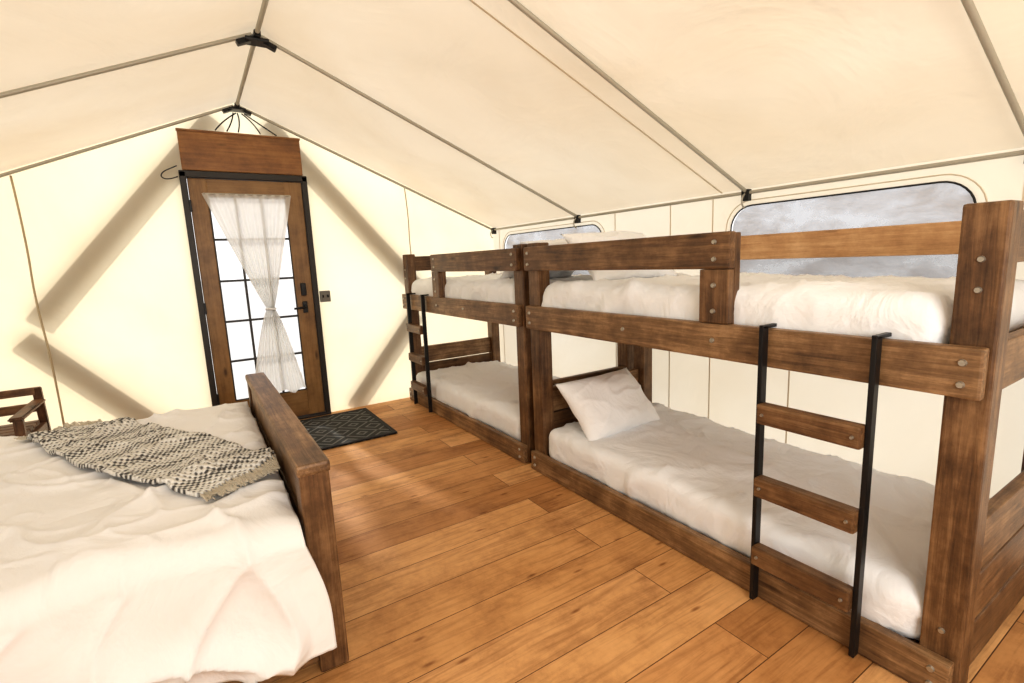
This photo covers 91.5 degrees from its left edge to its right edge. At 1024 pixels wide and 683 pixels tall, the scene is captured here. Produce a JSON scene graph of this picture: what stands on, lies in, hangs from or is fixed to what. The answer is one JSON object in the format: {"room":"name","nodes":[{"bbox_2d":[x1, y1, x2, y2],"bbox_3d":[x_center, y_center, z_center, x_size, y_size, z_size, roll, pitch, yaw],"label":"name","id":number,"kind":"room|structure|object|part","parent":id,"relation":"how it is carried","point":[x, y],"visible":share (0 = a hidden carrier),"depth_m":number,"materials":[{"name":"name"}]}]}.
{"room":"glamping tent bedroom","nodes":[
{"label":"glamping tent bedroom","id":0,"kind":"room"},
{"bbox_2d":[0,104,493,429],"bbox_3d":[-2.152,-0.592,4.197,4.660,2.660,0.001,-8,11,-32],"label":"wall","id":1,"kind":"structure","parent":0,"point":[106,234],"depth_m":3.82,"materials":[{"name":"fabric"}]},
{"bbox_2d":[188,200,192,211],"bbox_3d":[-2.490,-1.050,3.864,0.018,0.090,0.028,-8,11,-32],"label":"hinge","id":2,"kind":"object","parent":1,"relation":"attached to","point":[190,203],"visible":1,"depth_m":3.85,"materials":[{"name":"black metal"}]},
{"bbox_2d":[178,171,217,405],"bbox_3d":[-2.500,-0.268,4.016,0.045,2.110,0.100,-8,11,-32],"label":"frame","id":3,"kind":"object","parent":1,"relation":"attached to","point":[183,182],"visible":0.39,"depth_m":3.95,"materials":[{"name":"black metal"}]},
{"bbox_2d":[203,303,206,314],"bbox_3d":[-2.455,-0.262,3.993,0.018,0.090,0.028,-8,11,-32],"label":"hinge","id":4,"kind":"object","parent":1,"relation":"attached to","point":[204,304],"visible":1,"depth_m":3.98,"materials":[{"name":"black metal"}]},
{"bbox_2d":[9,175,410,424],"bbox_3d":[-2.138,-0.304,4.230,2.801,2.041,0.013,-8,11,-32],"label":"trim","id":5,"kind":"structure","parent":1,"relation":"attached to","point":[10,176],"depth_m":3.48,"materials":[{"name":"beige fabric"}]},
{"bbox_3d":[-3.300,-0.120,3.505,0.036,2.010,0.013,-8,11,-32],"label":"wall cord","id":6,"kind":"part","parent":5,"relation":"part of","materials":[{"name":"beige fabric"}]},
{"bbox_3d":[-0.999,-1.005,4.870,0.040,0.961,0.010,-8,11,-32],"label":"wall cord","id":7,"kind":"part","parent":5,"relation":"part of","materials":[{"name":"beige fabric"}]},
{"bbox_2d":[216,394,219,404],"bbox_3d":[-2.423,0.478,4.114,0.018,0.090,0.028,-8,11,-32],"label":"hinge","id":8,"kind":"object","parent":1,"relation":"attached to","point":[217,395],"visible":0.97,"depth_m":4.10,"materials":[{"name":"black metal"}]},
{"bbox_2d":[175,128,299,140],"bbox_3d":[-2.175,-1.657,4.005,0.880,0.015,0.049,-8,11,-32],"label":"header board","id":9,"kind":"object","parent":1,"relation":"attached to","point":[182,129],"visible":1,"depth_m":3.97,"materials":[{"name":"brown wood"}]},
{"bbox_2d":[176,130,302,175],"bbox_3d":[-2.171,-1.511,4.032,0.870,0.292,0.042,-8,11,-32],"label":"board","id":10,"kind":"object","parent":1,"relation":"attached to","point":[199,151],"visible":1,"depth_m":4.00,"materials":[{"name":"brown wood"}]},
{"bbox_2d":[178,170,324,413],"bbox_3d":[-2.131,-0.337,4.244,0.922,2.090,0.100,-8,11,-32],"label":"door","id":11,"kind":"structure","parent":1,"relation":"in","point":[216,182],"depth_m":4.12,"materials":[{"name":"brown wood"}]},
{"bbox_2d":[161,165,177,178],"bbox_3d":[-2.599,-1.284,3.782,0.114,0.110,0.013,-10,12,-37],"label":"wire loop","id":12,"kind":"object","parent":11,"relation":"attached to","point":[175,165],"visible":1,"depth_m":3.78,"materials":[{"name":"black metal"}]},
{"bbox_3d":[-2.422,-0.267,4.058,0.124,2.037,0.045,-8,11,-32],"label":"stile","id":13,"kind":"part","parent":11,"relation":"part of","materials":[{"name":"brown wood"}]},
{"bbox_2d":[209,208,236,400],"bbox_3d":[-2.357,-0.323,4.065,0.010,1.670,0.008,-8,11,-32],"label":"bead","id":14,"kind":"object","parent":11,"relation":"attached to","point":[209,208],"depth_m":4.06},
{"bbox_3d":[-2.175,-1.343,4.080,0.922,0.050,0.100,-8,11,-32],"label":"frame","id":15,"kind":"part","parent":11,"relation":"part of","materials":[{"name":"black metal"}]},
{"bbox_3d":[-2.173,-1.245,4.086,0.567,0.136,0.043,-8,11,-32],"label":"rail","id":16,"kind":"part","parent":11,"relation":"part of","materials":[{"name":"brown wood"}]},
{"bbox_2d":[242,267,256,370],"bbox_3d":[-2.215,-0.348,4.183,0.018,1.670,0.026,-8,11,-32],"label":"muntin","id":17,"kind":"object","parent":11,"relation":"attached to","point":[244,272],"visible":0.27,"depth_m":4.19,"materials":[{"name":"black metal"}]},
{"bbox_2d":[215,238,288,240],"bbox_3d":[-2.158,-0.851,4.152,0.567,0.018,0.028,-8,11,-32],"label":"muntin","id":18,"kind":"object","parent":11,"relation":"attached to","point":[220,239],"visible":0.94,"depth_m":4.03,"materials":[{"name":"black metal"}]},
{"bbox_2d":[202,193,305,393],"bbox_3d":[-2.104,-0.361,4.182,0.644,1.696,0.060,-9,11,-35],"label":"door curtain","id":19,"kind":"object","parent":11,"relation":"hanging from","point":[254,226],"visible":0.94,"depth_m":4.18,"materials":[{"name":"white fabric"}]},
{"bbox_3d":[-2.143,-1.192,4.052,0.630,0.011,0.012,-8,11,-32],"label":"rod","id":20,"kind":"part","parent":19,"relation":"part of","materials":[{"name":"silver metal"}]},
{"bbox_2d":[220,277,292,282],"bbox_3d":[-2.143,-0.522,4.206,0.567,0.018,0.028,-8,11,-32],"label":"muntin","id":21,"kind":"object","parent":11,"relation":"attached to","point":[236,280],"visible":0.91,"depth_m":4.13,"materials":[{"name":"black metal"}]},
{"bbox_2d":[226,315,296,322],"bbox_3d":[-2.129,-0.195,4.259,0.567,0.018,0.028,-8,11,-32],"label":"muntin","id":22,"kind":"object","parent":11,"relation":"attached to","point":[286,316],"visible":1,"depth_m":4.21,"materials":[{"name":"black metal"}]},
{"bbox_2d":[231,352,301,362],"bbox_3d":[-2.115,0.133,4.313,0.567,0.018,0.028,-8,11,-32],"label":"muntin","id":23,"kind":"object","parent":11,"relation":"attached to","point":[295,353],"visible":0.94,"depth_m":4.22,"materials":[{"name":"black metal"}]},
{"bbox_2d":[236,389,305,400],"bbox_3d":[-2.087,0.461,4.345,0.567,0.010,0.008,-8,11,-32],"label":"bead","id":24,"kind":"object","parent":11,"relation":"attached to","point":[299,389],"depth_m":4.38},
{"bbox_2d":[236,389,308,415],"bbox_3d":[-2.094,0.578,4.383,0.567,0.236,0.043,-8,11,-32],"label":"rail","id":25,"kind":"object","parent":11,"relation":"attached to","point":[298,401],"visible":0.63,"depth_m":4.47,"materials":[{"name":"brown wood"}]},
{"bbox_2d":[287,222,306,388],"bbox_3d":[-1.888,-0.391,4.358,0.010,1.670,0.008,-8,11,-32],"label":"bead","id":26,"kind":"object","parent":11,"relation":"attached to","point":[287,222],"depth_m":4.36},
{"bbox_2d":[294,306,306,309],"bbox_3d":[-1.844,-0.293,4.352,0.111,0.024,0.060,-8,11,-32],"label":"lever","id":27,"kind":"object","parent":11,"relation":"attached to","point":[303,307],"visible":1,"depth_m":4.33,"materials":[{"name":"black metal"}]},
{"bbox_2d":[300,283,306,295],"bbox_3d":[-1.828,-0.458,4.376,0.044,0.110,0.020,-8,11,-32],"label":"lock plate","id":28,"kind":"object","parent":11,"relation":"attached to","point":[302,285],"visible":1,"depth_m":4.37,"materials":[{"name":"black metal"}]},
{"bbox_3d":[-1.837,-0.352,4.423,0.140,2.037,0.045,-8,11,-32],"label":"stile","id":29,"kind":"part","parent":11,"relation":"part of","materials":[{"name":"brown wood"}]},
{"bbox_2d":[302,301,307,312],"bbox_3d":[-1.823,-0.305,4.402,0.040,0.100,0.016,-8,11,-32],"label":"plate","id":30,"kind":"object","parent":11,"relation":"attached to","point":[305,310],"depth_m":4.40,"materials":[{"name":"black metal"}]},
{"bbox_2d":[301,177,330,411],"bbox_3d":[-1.762,-0.376,4.478,0.044,2.110,0.100,-8,11,-32],"label":"frame","id":31,"kind":"object","parent":1,"relation":"attached to","point":[305,197],"visible":0.69,"depth_m":4.43,"materials":[{"name":"black metal"}]},
{"bbox_2d":[319,290,330,301],"bbox_3d":[-1.683,-0.408,4.497,0.090,0.100,0.040,-8,11,-32],"label":"light switch","id":32,"kind":"object","parent":1,"relation":"attached to","point":[325,296],"visible":1,"depth_m":4.49,"materials":[{"name":"grey"}]},
{"bbox_2d":[0,0,1023,227],"bbox_3d":[-0.483,-1.063,1.419,4.660,0.980,6.330,-8,11,-32],"label":"ceiling","id":33,"kind":"structure","parent":0,"point":[772,92],"depth_m":2.40,"materials":[{"name":"fabric"}]},
{"bbox_2d":[0,0,1023,237],"bbox_3d":[-0.484,-0.997,1.436,4.636,1.073,6.305,-8,11,-32],"label":"frame","id":34,"kind":"object","parent":33,"relation":"attached to","point":[254,39],"visible":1,"depth_m":2.65,"materials":[{"name":"beige metal"}]},
{"bbox_3d":[-2.229,-1.819,3.921,0.087,0.026,0.045,-33,23,-25],"label":"ridge bracket arm","id":35,"kind":"part","parent":34,"relation":"part of","materials":[{"name":"black metal"}]},
{"bbox_3d":[-2.178,-1.833,3.949,0.120,0.014,0.095,-8,11,-32],"label":"ridge bracket plate","id":36,"kind":"part","parent":34,"relation":"part of","materials":[{"name":"black metal"}]},
{"bbox_3d":[-1.481,-1.662,2.760,0.087,0.026,0.045,-33,23,-25],"label":"ridge bracket arm","id":37,"kind":"part","parent":34,"relation":"part of","materials":[{"name":"black metal"}]},
{"bbox_2d":[215,112,276,135],"bbox_3d":[-2.130,-1.742,3.988,0.446,0.153,0.022,-8,11,-32],"label":"cables","id":38,"kind":"object","parent":34,"relation":"attached to","point":[233,114],"visible":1,"depth_m":3.96,"materials":[{"name":"black metal"}]},
{"bbox_3d":[-2.128,-1.834,3.984,0.087,0.026,0.045,19,-4,-33],"label":"ridge bracket arm","id":39,"kind":"part","parent":34,"relation":"part of","materials":[{"name":"black metal"}]},
{"bbox_3d":[-1.430,-1.677,2.791,0.120,0.014,0.100,-8,11,-32],"label":"ridge bracket plate","id":40,"kind":"part","parent":34,"relation":"part of","materials":[{"name":"black metal"}]},
{"bbox_3d":[-1.380,-1.677,2.824,0.087,0.026,0.045,19,-4,-33],"label":"ridge bracket arm","id":41,"kind":"part","parent":34,"relation":"part of","materials":[{"name":"black metal"}]},
{"bbox_2d":[469,0,721,193],"bbox_3d":[0.284,-1.247,2.362,2.331,0.981,0.010,-8,11,-32],"label":"seam","id":42,"kind":"structure","parent":33,"relation":"attached to","point":[472,1],"depth_m":2.40,"materials":[{"name":"beige fabric"}]},
{"bbox_2d":[272,397,1023,682],"bbox_3d":[-0.388,1.136,1.778,4.860,0.120,6.530,-8,11,-32],"label":"floor","id":43,"kind":"structure","parent":0,"point":[461,561],"depth_m":1.99,"materials":[{"name":"brown wood"}]},
{"bbox_2d":[0,386,50,436],"bbox_3d":[-3.268,0.675,3.025,0.645,0.636,0.619,-8,11,-32],"label":"wooden armchair","id":44,"kind":"object","parent":43,"relation":"on","point":[20,428],"visible":0.56,"depth_m":3.23,"materials":[{"name":"brown wood"}]},
{"bbox_3d":[-2.881,0.721,2.964,0.045,0.530,0.040,-8,10,-32],"label":"leg","id":45,"kind":"part","parent":44,"relation":"part of","materials":[{"name":"brown wood"}]},
{"bbox_3d":[-3.014,0.424,3.107,0.070,0.025,0.540,-8,11,-32],"label":"armrest","id":46,"kind":"part","parent":44,"relation":"part of","materials":[{"name":"brown wood"}]},
{"bbox_3d":[-3.020,0.599,3.157,0.036,0.060,0.490,-8,11,-32],"label":"rail","id":47,"kind":"part","parent":44,"relation":"part of","materials":[{"name":"brown wood"}]},
{"bbox_3d":[-3.166,0.612,3.394,0.045,0.633,0.040,-8,16,-32],"label":"leg","id":48,"kind":"part","parent":44,"relation":"part of","materials":[{"name":"brown wood"}]},
{"bbox_2d":[0,372,348,682],"bbox_3d":[-1.890,0.592,1.719,2.123,1.100,1.918,-8,11,-32],"label":"double bed","id":49,"kind":"object","parent":43,"relation":"on","point":[105,577],"visible":0.74,"depth_m":1.47,"materials":[{"name":"white fabric"}]},
{"bbox_2d":[14,417,280,501],"bbox_3d":[-1.583,0.446,2.118,1.586,0.076,0.417,2,10,27],"label":"throw blanket","id":50,"kind":"object","parent":49,"relation":"on","point":[196,464],"visible":1,"depth_m":2.02,"materials":[{"name":"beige fabric"}]},
{"bbox_3d":[-1.500,0.558,3.006,0.093,0.720,0.090,-8,11,-32],"label":"foot post","id":51,"kind":"part","parent":49,"relation":"part of","materials":[{"name":"brown wood"}]},
{"bbox_3d":[-1.474,1.071,1.158,1.936,0.240,0.040,-8,11,-32],"label":"rail","id":52,"kind":"part","parent":49,"relation":"part of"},
{"bbox_3d":[-0.633,0.740,1.662,0.093,0.720,0.090,-8,11,-32],"label":"foot post","id":53,"kind":"part","parent":49,"relation":"part of","materials":[{"name":"brown wood"}]},
{"bbox_2d":[297,411,330,419],"bbox_3d":[-2.084,0.708,4.411,0.922,0.022,0.110,-8,11,-32],"label":"threshold","id":54,"kind":"object","parent":43,"relation":"on","point":[319,413],"visible":0.24,"depth_m":4.53,"materials":[{"name":"black"}]},
{"bbox_2d":[300,408,396,450],"bbox_3d":[-1.563,0.740,4.086,0.990,0.017,0.860,-8,11,-32],"label":"door mat","id":55,"kind":"object","parent":43,"relation":"on","point":[335,430],"visible":0.55,"depth_m":4.13,"materials":[{"name":"black fabric"}]},
{"bbox_2d":[402,239,633,462],"bbox_3d":[-0.104,-0.086,4.269,1.101,1.463,2.060,-8,11,-32],"label":"bunk bed","id":56,"kind":"object","parent":43,"relation":"on","point":[489,398],"visible":0.7,"depth_m":3.89,"materials":[{"name":"brown wood"}]},
{"bbox_3d":[-0.959,-0.130,4.885,0.090,1.425,0.100,-8,11,-32],"label":"post","id":57,"kind":"part","parent":56,"relation":"part of","materials":[{"name":"brown wood"}]},
{"bbox_3d":[-0.497,-0.277,3.989,0.039,0.140,2.036,-8,11,-32],"label":"rail","id":58,"kind":"part","parent":56,"relation":"part of","materials":[{"name":"brown wood"}]},
{"bbox_3d":[-0.458,0.629,4.137,0.039,0.118,2.036,-8,11,-32],"label":"rail","id":59,"kind":"part","parent":56,"relation":"part of","materials":[{"name":"brown wood"}]},
{"bbox_3d":[-0.314,-0.580,3.625,0.039,0.140,1.298,-8,11,-32],"label":"guard rail","id":60,"kind":"part","parent":56,"relation":"part of","materials":[{"name":"brown wood"}]},
{"bbox_3d":[-0.051,0.433,4.378,0.992,0.241,1.910,-8,11,-32],"label":"mattress","id":61,"kind":"part","parent":56,"relation":"part of","materials":[{"name":"white fabric"}]},
{"bbox_3d":[-0.205,-0.239,5.356,0.090,1.425,0.100,-8,11,-32],"label":"post","id":62,"kind":"part","parent":56,"relation":"part of","materials":[{"name":"brown wood"}]},
{"bbox_3d":[-0.085,-0.457,4.229,0.977,0.236,1.909,-8,11,-32],"label":"mattress","id":63,"kind":"part","parent":56,"relation":"part of","materials":[{"name":"white fabric"}]},
{"bbox_3d":[0.097,0.092,3.249,0.090,1.425,0.100,-8,11,-32],"label":"post","id":64,"kind":"part","parent":56,"relation":"part of","materials":[{"name":"brown wood"}]},
{"bbox_2d":[499,239,574,278],"bbox_3d":[0.254,-0.583,3.563,0.680,0.198,0.420,-8,-27,-32],"label":"pillow","id":65,"kind":"object","parent":56,"relation":"on","point":[506,274],"depth_m":3.48,"materials":[{"name":"white fabric"}]},
{"bbox_3d":[0.850,-0.018,3.720,0.090,1.425,0.100,-8,11,-32],"label":"post","id":66,"kind":"part","parent":56,"relation":"part of","materials":[{"name":"brown wood"}]},
{"bbox_2d":[523,200,1023,682],"bbox_3d":[1.060,0.150,2.462,1.101,1.482,2.135,-8,11,-32],"label":"bunk bed","id":67,"kind":"object","parent":43,"relation":"on","point":[914,577],"visible":1,"depth_m":1.81,"materials":[{"name":"brown wood"}]},
{"bbox_3d":[0.186,0.110,3.111,0.090,1.425,0.100,-8,11,-32],"label":"post","id":68,"kind":"part","parent":67,"relation":"part of","materials":[{"name":"brown wood"}]},
{"bbox_2d":[555,367,659,440],"bbox_3d":[0.613,0.381,3.100,0.640,0.430,0.249,-9,-33,-35],"label":"pillow","id":69,"kind":"object","parent":67,"relation":"on","point":[612,405],"depth_m":2.98,"materials":[{"name":"white fabric"}]},
{"bbox_2d":[561,230,678,280],"bbox_3d":[0.657,-0.523,3.008,0.660,0.204,0.420,-8,53,-29],"label":"pillow","id":70,"kind":"object","parent":67,"relation":"on","point":[597,275],"depth_m":2.92,"materials":[{"name":"white fabric"}]},
{"bbox_3d":[0.454,-0.419,2.435,0.039,0.140,1.373,-8,11,-32],"label":"guard rail","id":71,"kind":"part","parent":67,"relation":"part of","materials":[{"name":"brown wood"}]},
{"bbox_3d":[0.939,0.001,3.582,0.090,1.425,0.100,-8,11,-32],"label":"post","id":72,"kind":"part","parent":67,"relation":"part of","materials":[{"name":"brown wood"}]},
{"bbox_3d":[0.707,0.874,2.332,0.039,0.118,2.111,-8,11,-32],"label":"rail","id":73,"kind":"part","parent":67,"relation":"part of","materials":[{"name":"brown wood"}]},
{"bbox_3d":[0.667,-0.032,2.184,0.039,0.140,2.111,-8,11,-32],"label":"rail","id":74,"kind":"part","parent":67,"relation":"part of","materials":[{"name":"brown wood"}]},
{"bbox_3d":[1.116,0.678,2.565,0.974,0.241,1.963,-8,11,-32],"label":"mattress","id":75,"kind":"part","parent":67,"relation":"part of","materials":[{"name":"white fabric"}]},
{"bbox_3d":[1.075,-0.210,2.420,0.978,0.234,1.968,-8,11,-32],"label":"mattress","id":76,"kind":"part","parent":67,"relation":"part of","materials":[{"name":"white fabric"}]},
{"bbox_3d":[1.282,0.340,1.412,0.090,1.425,0.100,-8,11,-32],"label":"post","id":77,"kind":"part","parent":67,"relation":"part of","materials":[{"name":"brown wood"}]},
{"bbox_3d":[1.657,0.022,1.588,0.809,0.140,0.038,-8,11,-32],"label":"rail","id":78,"kind":"part","parent":67,"relation":"part of","materials":[{"name":"brown wood"}]},
{"bbox_3d":[2.035,0.231,1.883,0.090,1.425,0.100,-8,11,-32],"label":"post","id":79,"kind":"part","parent":67,"relation":"part of","materials":[{"name":"brown wood"}]},
{"bbox_2d":[493,147,1023,497],"bbox_3d":[1.534,-0.036,2.859,0.001,1.680,6.330,-8,11,-32],"label":"wall","id":80,"kind":"structure","parent":0,"point":[908,422],"depth_m":2.77,"materials":[{"name":"fabric"}]},
{"bbox_2d":[499,234,504,355],"bbox_3d":[-0.102,-0.364,5.394,0.003,1.650,0.007,-8,11,-32],"label":"tent pole","id":81,"kind":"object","parent":80,"relation":"attached to","point":[499,234],"depth_m":5.43,"materials":[{"name":"beige"}]},
{"bbox_2d":[506,227,592,274],"bbox_3d":[0.343,-0.722,4.627,0.001,0.605,1.480,-8,11,-32],"label":"vinyl","id":82,"kind":"object","parent":80,"relation":"attached to","point":[509,242],"visible":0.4,"depth_m":4.51,"materials":[{"name":"grey"}]},
{"bbox_2d":[504,224,600,248],"bbox_3d":[0.330,-0.720,4.619,0.009,0.614,1.489,-8,11,-32],"label":"zipper edge","id":83,"kind":"object","parent":80,"relation":"attached to","point":[590,224],"visible":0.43,"depth_m":4.48,"materials":[{"name":"black metal"}]},
{"bbox_2d":[503,221,604,243],"bbox_3d":[0.332,-0.718,4.620,0.006,0.676,1.556,-8,11,-32],"label":"hem","id":84,"kind":"object","parent":80,"relation":"attached to","point":[585,221],"visible":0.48,"depth_m":4.50,"materials":[{"name":"beige"}]},
{"bbox_2d":[615,199,789,443],"bbox_3d":[1.196,-0.092,3.382,0.003,1.650,1.387,-8,11,-32],"label":"seam","id":85,"kind":"object","parent":80,"relation":"attached to","point":[712,199],"depth_m":3.31,"materials":[{"name":"beige fabric"}]},
{"bbox_2d":[733,183,973,277],"bbox_3d":[1.655,-0.447,2.594,0.001,0.605,1.130,-8,11,-32],"label":"vinyl","id":86,"kind":"object","parent":80,"relation":"attached to","point":[929,194],"visible":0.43,"depth_m":2.36,"materials":[{"name":"grey"}]},
{"bbox_2d":[730,181,976,230],"bbox_3d":[1.641,-0.445,2.585,0.009,0.614,1.139,-8,11,-32],"label":"zipper edge","id":87,"kind":"object","parent":80,"relation":"attached to","point":[951,182],"visible":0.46,"depth_m":2.40,"materials":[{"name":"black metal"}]},
{"bbox_2d":[726,174,987,230],"bbox_3d":[1.643,-0.443,2.587,0.006,0.676,1.206,-8,11,-32],"label":"hem","id":88,"kind":"object","parent":80,"relation":"attached to","point":[975,182],"visible":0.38,"depth_m":2.36,"materials":[{"name":"beige"}]},
{"label":"outside","id":89,"kind":"structure","parent":0,"visible":0},
{"bbox_2d":[201,254,957,398],"bbox_3d":[0.082,1.903,0.311,300.000,0.001,300.000,-8,11,-32],"label":"ground","id":90,"kind":"structure","parent":89,"point":[233,293],"depth_m":32.57,"materials":[{"name":"white snow"}]}
]}

